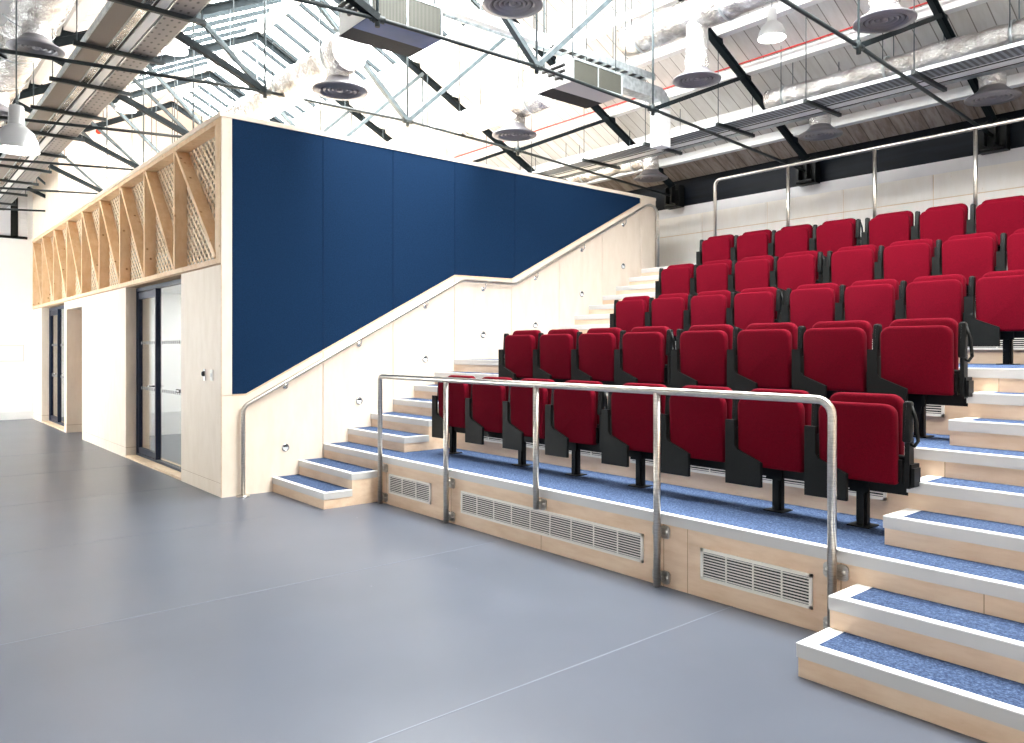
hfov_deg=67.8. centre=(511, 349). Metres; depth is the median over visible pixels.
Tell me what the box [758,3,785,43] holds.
pendant lamp
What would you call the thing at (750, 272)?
seat
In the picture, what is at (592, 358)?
seat
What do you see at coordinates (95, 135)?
fire alarm
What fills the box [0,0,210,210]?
cable tray
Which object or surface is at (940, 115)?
ceiling
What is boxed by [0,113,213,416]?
wall
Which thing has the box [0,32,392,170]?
roof truss
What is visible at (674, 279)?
seat
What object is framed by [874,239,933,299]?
seat
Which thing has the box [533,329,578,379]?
seat
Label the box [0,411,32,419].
baseboard
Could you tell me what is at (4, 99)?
air diffuser
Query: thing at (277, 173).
acoustic panel
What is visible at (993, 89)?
air diffuser
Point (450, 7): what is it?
channel
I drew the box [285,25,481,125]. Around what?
roof purlin
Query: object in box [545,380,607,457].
seat
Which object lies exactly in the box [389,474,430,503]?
grille
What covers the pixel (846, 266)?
seat
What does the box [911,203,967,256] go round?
seat
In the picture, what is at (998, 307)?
seat
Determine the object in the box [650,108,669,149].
trunking
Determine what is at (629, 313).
seat
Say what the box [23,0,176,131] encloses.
ceiling
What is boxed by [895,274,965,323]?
seat
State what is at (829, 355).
seat
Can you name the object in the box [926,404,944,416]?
grille
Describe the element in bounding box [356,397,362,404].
step light
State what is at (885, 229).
seat
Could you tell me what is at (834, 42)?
roof purlin
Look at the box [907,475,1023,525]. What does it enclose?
stair step
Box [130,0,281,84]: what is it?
window
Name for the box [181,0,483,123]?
window
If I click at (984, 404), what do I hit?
stair step
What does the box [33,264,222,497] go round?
wall
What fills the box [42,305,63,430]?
door
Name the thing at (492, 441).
stair riser
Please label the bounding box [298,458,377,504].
stair step
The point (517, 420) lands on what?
seat
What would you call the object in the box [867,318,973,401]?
seat
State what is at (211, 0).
roof purlin
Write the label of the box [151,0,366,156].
duct
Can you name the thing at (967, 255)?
seat
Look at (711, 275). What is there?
seat
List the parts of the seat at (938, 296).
panel, armrest, backrest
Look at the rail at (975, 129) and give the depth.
9.00 m
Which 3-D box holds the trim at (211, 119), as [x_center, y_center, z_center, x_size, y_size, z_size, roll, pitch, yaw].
[-6.524,-2.337,12.013,0.220,0.045,11.189,0,0,-40]
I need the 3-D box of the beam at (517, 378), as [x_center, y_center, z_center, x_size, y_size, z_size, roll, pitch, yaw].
[0.718,0.421,7.334,0.130,0.300,2.180,0,0,-40]
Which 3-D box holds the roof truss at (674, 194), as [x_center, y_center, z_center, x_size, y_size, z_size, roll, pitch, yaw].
[-1.303,-3.887,9.360,10.673,3.035,0.300,0,0,-40]
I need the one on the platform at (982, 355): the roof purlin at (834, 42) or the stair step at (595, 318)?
the stair step at (595, 318)
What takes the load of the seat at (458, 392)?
attached to the beam at (575, 448)
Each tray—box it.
[0,0,142,178]
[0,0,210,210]
[424,0,654,80]
[486,0,1023,179]
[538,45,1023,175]
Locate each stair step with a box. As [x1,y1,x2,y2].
[272,474,351,508]
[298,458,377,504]
[348,426,428,451]
[371,412,442,449]
[414,384,437,398]
[434,372,497,384]
[574,314,609,324]
[589,304,613,314]
[616,283,654,294]
[629,275,658,285]
[796,627,1023,742]
[828,584,1023,683]
[883,508,1023,570]
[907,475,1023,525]
[948,417,1023,451]
[967,391,1023,420]
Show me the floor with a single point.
(370, 654)
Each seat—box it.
[432,375,475,438]
[465,377,511,444]
[498,330,540,380]
[502,378,554,450]
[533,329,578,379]
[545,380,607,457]
[571,328,620,380]
[601,383,666,466]
[610,296,649,332]
[614,326,675,385]
[645,293,687,336]
[655,263,693,298]
[661,385,732,476]
[671,324,732,387]
[683,290,730,331]
[690,259,731,296]
[696,234,733,265]
[725,388,811,487]
[726,287,783,330]
[727,322,797,391]
[728,255,773,293]
[731,229,771,261]
[768,224,812,257]
[770,250,824,304]
[781,283,839,329]
[792,320,871,397]
[804,392,920,500]
[809,218,862,266]
[823,244,877,288]
[835,279,898,333]
[861,211,913,252]
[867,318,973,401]
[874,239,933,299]
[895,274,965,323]
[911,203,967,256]
[932,232,997,285]
[964,269,1023,346]
[966,195,1023,246]
[996,228,1023,270]
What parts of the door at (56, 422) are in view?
frame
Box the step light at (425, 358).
[422,356,427,361]
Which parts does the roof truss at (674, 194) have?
hanger rod, tie rod, hanger rod, hanger rod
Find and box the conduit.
[453,2,927,157]
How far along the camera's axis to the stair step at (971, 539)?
3.75 m
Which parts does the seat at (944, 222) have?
armrest, panel, backrest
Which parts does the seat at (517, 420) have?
armrest, panel, backrest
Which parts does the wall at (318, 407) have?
panel, panel, panel, panel, panel, panel, panel, panel, panel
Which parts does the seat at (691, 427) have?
armrest, panel, backrest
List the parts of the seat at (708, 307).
panel, armrest, backrest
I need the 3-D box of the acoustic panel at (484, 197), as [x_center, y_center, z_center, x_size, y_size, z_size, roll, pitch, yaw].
[-0.340,-1.617,9.719,0.967,1.391,0.022,0,0,-40]
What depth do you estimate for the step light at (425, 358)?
9.11 m
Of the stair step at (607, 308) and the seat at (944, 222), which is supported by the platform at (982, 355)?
the stair step at (607, 308)
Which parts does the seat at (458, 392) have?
panel, backrest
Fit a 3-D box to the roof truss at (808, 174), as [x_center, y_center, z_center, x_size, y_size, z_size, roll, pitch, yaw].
[0.227,-3.887,7.550,10.673,3.035,0.300,0,0,-40]
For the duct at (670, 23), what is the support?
hanging from the ceiling at (744, 45)
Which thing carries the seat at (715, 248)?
attached to the beam
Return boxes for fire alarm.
[90,129,103,142]
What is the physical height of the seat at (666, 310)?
0.607 m
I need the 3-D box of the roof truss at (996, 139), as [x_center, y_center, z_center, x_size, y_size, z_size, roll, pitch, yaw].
[1.756,-3.887,5.739,10.673,3.035,0.300,0,0,-40]
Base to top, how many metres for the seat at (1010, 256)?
0.607 m
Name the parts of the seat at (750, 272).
panel, armrest, backrest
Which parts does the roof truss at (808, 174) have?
hanger rod, hanger rod, hanger rod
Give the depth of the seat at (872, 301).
6.83 m
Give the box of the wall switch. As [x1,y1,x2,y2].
[210,370,212,380]
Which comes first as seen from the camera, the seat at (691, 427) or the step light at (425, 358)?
the seat at (691, 427)
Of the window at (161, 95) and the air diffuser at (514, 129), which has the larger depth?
the window at (161, 95)
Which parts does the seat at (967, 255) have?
panel, armrest, backrest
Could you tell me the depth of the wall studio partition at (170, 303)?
13.18 m
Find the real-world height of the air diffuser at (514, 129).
0.348 m
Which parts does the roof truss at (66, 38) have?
tie rod, hanger rod, hanger rod, hanger rod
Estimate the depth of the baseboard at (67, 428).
13.53 m
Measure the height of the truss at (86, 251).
1.448 m
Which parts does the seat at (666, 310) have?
panel, armrest, backrest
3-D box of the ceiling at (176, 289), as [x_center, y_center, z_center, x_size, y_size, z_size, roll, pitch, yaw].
[-4.001,-1.004,14.202,6.240,0.050,11.100,0,0,-40]
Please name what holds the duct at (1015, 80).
on the roof truss at (996, 139)
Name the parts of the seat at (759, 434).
armrest, panel, backrest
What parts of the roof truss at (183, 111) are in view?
tie rod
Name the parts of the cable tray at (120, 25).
hanger rod, hanger rod, hanger rod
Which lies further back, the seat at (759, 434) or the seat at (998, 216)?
the seat at (998, 216)
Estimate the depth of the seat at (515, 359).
7.85 m
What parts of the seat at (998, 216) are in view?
panel, armrest, backrest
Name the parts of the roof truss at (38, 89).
tie rod, hanger rod, hanger rod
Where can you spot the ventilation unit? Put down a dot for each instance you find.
(549, 85)
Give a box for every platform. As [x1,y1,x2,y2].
[324,442,1023,631]
[393,398,1023,519]
[454,359,1023,434]
[559,324,1023,363]
[602,292,975,304]
[641,263,695,275]
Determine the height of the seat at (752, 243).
0.607 m
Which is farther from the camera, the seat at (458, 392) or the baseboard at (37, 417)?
the baseboard at (37, 417)
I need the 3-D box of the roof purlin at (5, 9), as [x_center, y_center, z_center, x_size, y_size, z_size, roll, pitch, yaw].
[-3.929,-3.437,6.245,0.120,0.120,23.350,0,0,-40]
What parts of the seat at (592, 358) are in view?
armrest, panel, backrest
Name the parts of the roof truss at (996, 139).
hanger rod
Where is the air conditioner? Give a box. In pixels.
[337,0,442,56]
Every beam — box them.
[150,0,300,117]
[449,426,600,475]
[516,377,670,387]
[628,450,907,528]
[698,385,967,437]
[872,331,1023,364]
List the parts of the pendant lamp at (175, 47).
bulb, lamp shade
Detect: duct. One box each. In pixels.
[0,0,74,126]
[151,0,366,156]
[294,0,556,151]
[535,130,642,182]
[556,54,669,108]
[581,72,1023,184]
[618,0,778,56]
[763,0,1023,108]
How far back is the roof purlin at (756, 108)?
11.91 m
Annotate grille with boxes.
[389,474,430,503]
[461,491,643,562]
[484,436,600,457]
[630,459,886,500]
[700,548,812,609]
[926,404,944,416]
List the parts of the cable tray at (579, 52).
hanger rod, hanger rod, hanger rod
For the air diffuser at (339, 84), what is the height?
0.368 m
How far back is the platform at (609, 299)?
10.84 m
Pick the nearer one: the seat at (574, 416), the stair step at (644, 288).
the seat at (574, 416)
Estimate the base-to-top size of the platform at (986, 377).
1.351 m
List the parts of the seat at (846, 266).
armrest, panel, backrest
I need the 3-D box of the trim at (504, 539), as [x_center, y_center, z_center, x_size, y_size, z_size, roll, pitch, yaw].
[-2.565,1.471,3.778,6.600,0.002,0.008,0,0,-40]
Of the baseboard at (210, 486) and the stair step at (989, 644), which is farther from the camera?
the baseboard at (210, 486)
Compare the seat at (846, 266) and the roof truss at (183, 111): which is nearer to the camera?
the seat at (846, 266)
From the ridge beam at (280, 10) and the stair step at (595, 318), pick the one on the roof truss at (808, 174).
the ridge beam at (280, 10)
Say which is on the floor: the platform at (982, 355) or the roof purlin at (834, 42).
the platform at (982, 355)
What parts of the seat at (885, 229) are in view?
armrest, panel, backrest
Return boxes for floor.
[0,417,986,742]
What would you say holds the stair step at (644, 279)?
on the platform at (609, 299)
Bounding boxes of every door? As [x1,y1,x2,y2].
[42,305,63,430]
[126,279,180,479]
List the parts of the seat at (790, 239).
panel, armrest, backrest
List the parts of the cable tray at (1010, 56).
hanger rod, hanger rod, hanger rod, hanger rod, hanger rod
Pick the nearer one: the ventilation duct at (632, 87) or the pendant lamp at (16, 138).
the pendant lamp at (16, 138)
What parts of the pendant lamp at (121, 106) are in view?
lamp shade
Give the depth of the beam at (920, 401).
4.97 m
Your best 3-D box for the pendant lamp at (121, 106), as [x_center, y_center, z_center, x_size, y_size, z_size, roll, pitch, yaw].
[-6.190,-4.201,12.222,0.300,0.744,0.300,0,0,-40]
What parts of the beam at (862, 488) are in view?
leg, leg, leg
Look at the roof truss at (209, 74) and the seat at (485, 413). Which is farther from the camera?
the roof truss at (209, 74)
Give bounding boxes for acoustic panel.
[232,119,322,393]
[323,136,392,348]
[393,150,454,309]
[455,162,514,278]
[515,174,639,275]
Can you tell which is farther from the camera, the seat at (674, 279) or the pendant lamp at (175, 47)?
the seat at (674, 279)
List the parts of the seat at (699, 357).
armrest, panel, backrest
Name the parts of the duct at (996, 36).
hanger rod, hanger rod, hanger rod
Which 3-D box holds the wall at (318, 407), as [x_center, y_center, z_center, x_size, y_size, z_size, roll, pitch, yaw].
[-0.401,-0.429,9.813,6.696,3.800,0.253,0,0,-40]
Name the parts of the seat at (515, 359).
armrest, panel, backrest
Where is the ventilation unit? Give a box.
[537,0,622,108]
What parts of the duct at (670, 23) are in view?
hanger rod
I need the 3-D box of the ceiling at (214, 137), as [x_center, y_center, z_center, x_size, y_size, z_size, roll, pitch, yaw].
[-4.011,-2.285,14.200,6.558,0.052,11.090,0,0,-40]
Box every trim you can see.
[1,539,506,644]
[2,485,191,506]
[2,516,265,554]
[32,115,214,240]
[33,263,220,309]
[214,111,655,200]
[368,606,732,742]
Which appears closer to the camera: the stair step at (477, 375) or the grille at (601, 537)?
the grille at (601, 537)
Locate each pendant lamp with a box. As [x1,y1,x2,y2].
[0,0,39,155]
[115,88,135,113]
[162,2,187,56]
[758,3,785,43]
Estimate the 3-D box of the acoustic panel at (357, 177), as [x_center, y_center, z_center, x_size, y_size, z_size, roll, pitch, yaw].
[-1.720,-1.155,8.553,0.872,2.313,0.022,0,0,-40]
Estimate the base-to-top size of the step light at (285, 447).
0.084 m
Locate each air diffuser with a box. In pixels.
[0,92,8,120]
[6,21,64,57]
[312,66,367,100]
[482,0,542,18]
[492,110,536,141]
[633,156,667,182]
[672,22,720,88]
[798,114,842,140]
[853,0,917,33]
[964,70,1021,106]
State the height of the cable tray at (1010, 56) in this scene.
1.066 m
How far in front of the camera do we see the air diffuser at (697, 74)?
8.54 m
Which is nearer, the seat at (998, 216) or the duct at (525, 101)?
the seat at (998, 216)
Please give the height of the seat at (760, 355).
0.607 m
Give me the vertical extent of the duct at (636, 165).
0.627 m
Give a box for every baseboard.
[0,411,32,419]
[33,413,56,421]
[64,424,81,432]
[82,431,148,457]
[181,469,220,496]
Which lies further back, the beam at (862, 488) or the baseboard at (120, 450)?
the baseboard at (120, 450)
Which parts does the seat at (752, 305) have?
armrest, panel, backrest, armrest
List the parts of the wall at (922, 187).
panel, panel, panel, panel, panel, panel, panel, panel, panel, panel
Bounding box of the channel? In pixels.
[429,0,551,48]
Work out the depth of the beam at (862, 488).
4.77 m
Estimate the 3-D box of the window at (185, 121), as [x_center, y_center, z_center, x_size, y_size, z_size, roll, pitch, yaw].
[-7.245,-5.154,17.778,1.539,0.845,1.450,0,0,-40]
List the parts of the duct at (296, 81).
hanger rod, hanger rod, hanger rod, hanger rod, hanger rod, hanger rod, hanger rod, hanger rod, hanger rod, hanger rod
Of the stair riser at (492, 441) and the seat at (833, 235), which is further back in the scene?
the seat at (833, 235)
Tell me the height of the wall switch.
0.110 m
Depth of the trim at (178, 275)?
9.74 m
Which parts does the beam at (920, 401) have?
leg, leg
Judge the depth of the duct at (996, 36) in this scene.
8.32 m
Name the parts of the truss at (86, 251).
lattice panel, lattice panel, lattice panel, lattice panel, lattice panel, rail, rail, lattice panel, lattice panel, lattice panel, corner post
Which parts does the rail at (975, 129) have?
post, post, post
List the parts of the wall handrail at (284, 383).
plate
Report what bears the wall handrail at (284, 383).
attached to the wall at (318, 407)
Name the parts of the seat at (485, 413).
armrest, panel, backrest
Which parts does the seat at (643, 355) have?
armrest, panel, backrest, hinge frame, armrest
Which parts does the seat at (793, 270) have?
armrest, panel, backrest, armrest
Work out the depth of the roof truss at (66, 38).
10.18 m
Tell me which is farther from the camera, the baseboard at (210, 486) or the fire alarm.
the fire alarm
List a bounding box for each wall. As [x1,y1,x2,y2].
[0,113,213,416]
[33,140,155,236]
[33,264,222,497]
[215,116,655,497]
[627,109,1023,267]
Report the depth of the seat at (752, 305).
7.71 m
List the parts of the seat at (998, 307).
armrest, panel, backrest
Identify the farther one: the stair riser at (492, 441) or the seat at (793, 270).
the seat at (793, 270)
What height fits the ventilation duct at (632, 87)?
0.250 m
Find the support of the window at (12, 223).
in the wall at (16, 255)
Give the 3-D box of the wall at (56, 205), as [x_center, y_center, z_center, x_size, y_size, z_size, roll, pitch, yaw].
[-6.712,-3.130,17.286,6.700,1.539,2.890,0,0,-40]
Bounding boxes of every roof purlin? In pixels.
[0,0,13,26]
[1,0,95,126]
[89,0,212,124]
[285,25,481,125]
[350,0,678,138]
[458,0,992,160]
[518,104,761,171]
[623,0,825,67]
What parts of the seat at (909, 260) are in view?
armrest, panel, backrest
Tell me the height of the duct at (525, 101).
2.387 m
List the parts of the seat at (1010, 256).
panel, armrest, backrest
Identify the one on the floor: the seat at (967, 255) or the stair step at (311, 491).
the stair step at (311, 491)
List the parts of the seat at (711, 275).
panel, armrest, backrest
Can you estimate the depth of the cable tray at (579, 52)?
8.84 m
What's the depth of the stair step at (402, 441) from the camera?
7.82 m
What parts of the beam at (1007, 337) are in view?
leg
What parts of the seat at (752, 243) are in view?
panel, armrest, backrest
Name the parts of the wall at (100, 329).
corner trim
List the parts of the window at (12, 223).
pane, frame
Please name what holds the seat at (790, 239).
attached to the beam
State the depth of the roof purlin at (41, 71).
9.06 m
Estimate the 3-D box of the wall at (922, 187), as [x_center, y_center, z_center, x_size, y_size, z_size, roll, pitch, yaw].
[3.298,-0.829,12.351,0.218,4.600,23.350,0,0,-40]
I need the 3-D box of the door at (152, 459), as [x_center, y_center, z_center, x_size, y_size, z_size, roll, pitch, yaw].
[-4.364,0.319,9.549,0.290,2.305,2.400,0,0,-40]
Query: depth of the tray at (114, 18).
7.77 m
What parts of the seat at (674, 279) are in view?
panel, armrest, backrest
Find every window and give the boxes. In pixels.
[0,173,27,239]
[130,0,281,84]
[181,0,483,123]
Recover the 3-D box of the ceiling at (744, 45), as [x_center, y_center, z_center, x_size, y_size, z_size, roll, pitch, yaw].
[1.628,-3.947,10.940,3.190,1.687,23.350,0,0,-40]
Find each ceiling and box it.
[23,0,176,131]
[52,137,214,256]
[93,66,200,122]
[93,260,208,293]
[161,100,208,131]
[285,0,1023,169]
[591,86,1023,191]
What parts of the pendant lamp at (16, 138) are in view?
bulb, lamp shade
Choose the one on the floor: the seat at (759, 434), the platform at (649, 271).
the platform at (649, 271)
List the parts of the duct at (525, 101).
hanger rod, hanger rod, hanger rod, hanger rod, hanger rod, hanger rod, hanger rod, hanger rod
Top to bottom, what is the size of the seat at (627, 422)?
0.607 m
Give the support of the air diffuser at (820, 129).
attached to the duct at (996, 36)
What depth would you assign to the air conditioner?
6.75 m
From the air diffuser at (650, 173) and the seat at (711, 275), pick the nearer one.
the seat at (711, 275)
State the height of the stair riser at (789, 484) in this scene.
0.185 m
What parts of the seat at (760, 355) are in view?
armrest, panel, backrest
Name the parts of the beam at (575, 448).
leg, leg, leg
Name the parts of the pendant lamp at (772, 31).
lamp shade, bulb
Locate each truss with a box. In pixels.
[0,0,536,172]
[0,0,683,209]
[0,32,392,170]
[0,71,282,194]
[0,101,202,211]
[32,117,220,308]
[292,0,819,186]
[779,0,1009,154]
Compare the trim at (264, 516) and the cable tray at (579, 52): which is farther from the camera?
the cable tray at (579, 52)
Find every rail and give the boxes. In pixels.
[378,374,848,628]
[713,117,1023,235]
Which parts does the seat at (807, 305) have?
panel, armrest, backrest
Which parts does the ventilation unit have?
hanger rod, casing, hanger rod, access panel, hanger rod, coil frame, hanger rod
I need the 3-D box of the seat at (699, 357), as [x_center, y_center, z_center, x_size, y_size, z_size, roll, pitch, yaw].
[1.555,0.102,6.172,0.174,0.607,0.540,0,0,-40]
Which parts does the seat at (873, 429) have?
armrest, panel, backrest, hinge frame, armrest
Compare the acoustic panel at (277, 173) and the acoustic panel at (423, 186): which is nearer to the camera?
the acoustic panel at (277, 173)
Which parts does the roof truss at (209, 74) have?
tie rod, hanger rod, hanger rod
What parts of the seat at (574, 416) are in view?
armrest, panel, backrest, hinge frame, armrest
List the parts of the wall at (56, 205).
panel, panel, panel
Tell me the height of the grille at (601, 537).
0.183 m
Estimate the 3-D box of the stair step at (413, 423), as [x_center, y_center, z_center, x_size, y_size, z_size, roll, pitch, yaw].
[-1.111,0.870,8.285,0.295,0.300,1.166,0,0,-40]
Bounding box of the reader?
[201,369,205,380]
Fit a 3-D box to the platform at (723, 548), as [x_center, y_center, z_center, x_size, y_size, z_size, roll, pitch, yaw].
[0.564,1.246,5.850,0.879,0.451,7.048,0,0,-40]
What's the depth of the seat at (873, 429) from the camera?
4.25 m
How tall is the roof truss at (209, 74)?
3.035 m
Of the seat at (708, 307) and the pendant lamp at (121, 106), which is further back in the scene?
the pendant lamp at (121, 106)
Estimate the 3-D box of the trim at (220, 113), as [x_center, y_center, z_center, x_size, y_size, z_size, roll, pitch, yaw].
[-0.377,-2.337,9.772,6.720,0.045,0.166,0,0,-40]
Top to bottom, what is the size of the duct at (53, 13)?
0.712 m
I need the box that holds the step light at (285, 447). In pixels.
[282,444,288,451]
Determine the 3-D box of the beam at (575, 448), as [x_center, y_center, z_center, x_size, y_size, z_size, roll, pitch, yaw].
[0.076,0.871,6.750,0.130,0.300,2.180,0,0,-40]
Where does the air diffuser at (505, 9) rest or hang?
hanging from the ceiling at (744, 45)
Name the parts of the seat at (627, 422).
armrest, panel, backrest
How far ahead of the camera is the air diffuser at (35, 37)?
7.74 m
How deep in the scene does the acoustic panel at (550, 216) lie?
10.47 m
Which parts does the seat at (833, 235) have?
armrest, panel, backrest, armrest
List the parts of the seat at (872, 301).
panel, armrest, backrest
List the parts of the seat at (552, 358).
armrest, panel, backrest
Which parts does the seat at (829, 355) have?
armrest, panel, backrest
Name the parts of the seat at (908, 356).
armrest, panel, backrest, hinge frame, armrest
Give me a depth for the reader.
7.90 m
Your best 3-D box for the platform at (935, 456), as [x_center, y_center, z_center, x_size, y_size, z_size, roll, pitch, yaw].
[1.226,1.020,6.410,0.879,0.901,7.048,0,0,-40]
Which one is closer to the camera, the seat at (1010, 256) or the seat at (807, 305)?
the seat at (1010, 256)
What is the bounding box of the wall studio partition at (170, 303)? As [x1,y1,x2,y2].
[149,293,180,435]
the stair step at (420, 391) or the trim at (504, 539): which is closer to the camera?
the trim at (504, 539)
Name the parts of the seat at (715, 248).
panel, armrest, backrest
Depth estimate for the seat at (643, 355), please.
6.57 m
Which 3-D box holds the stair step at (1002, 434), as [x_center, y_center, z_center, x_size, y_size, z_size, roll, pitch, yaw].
[3.111,0.495,4.184,0.295,0.150,1.216,0,0,-40]
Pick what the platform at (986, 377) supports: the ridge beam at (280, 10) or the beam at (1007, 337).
the beam at (1007, 337)
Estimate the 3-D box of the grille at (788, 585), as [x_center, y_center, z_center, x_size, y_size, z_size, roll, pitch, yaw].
[1.345,1.268,4.254,0.012,0.183,0.700,0,0,-40]
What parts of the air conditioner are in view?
casing, access panel, coil frame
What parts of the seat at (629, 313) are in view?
panel, armrest, backrest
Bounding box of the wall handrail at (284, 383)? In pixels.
[236,204,658,497]

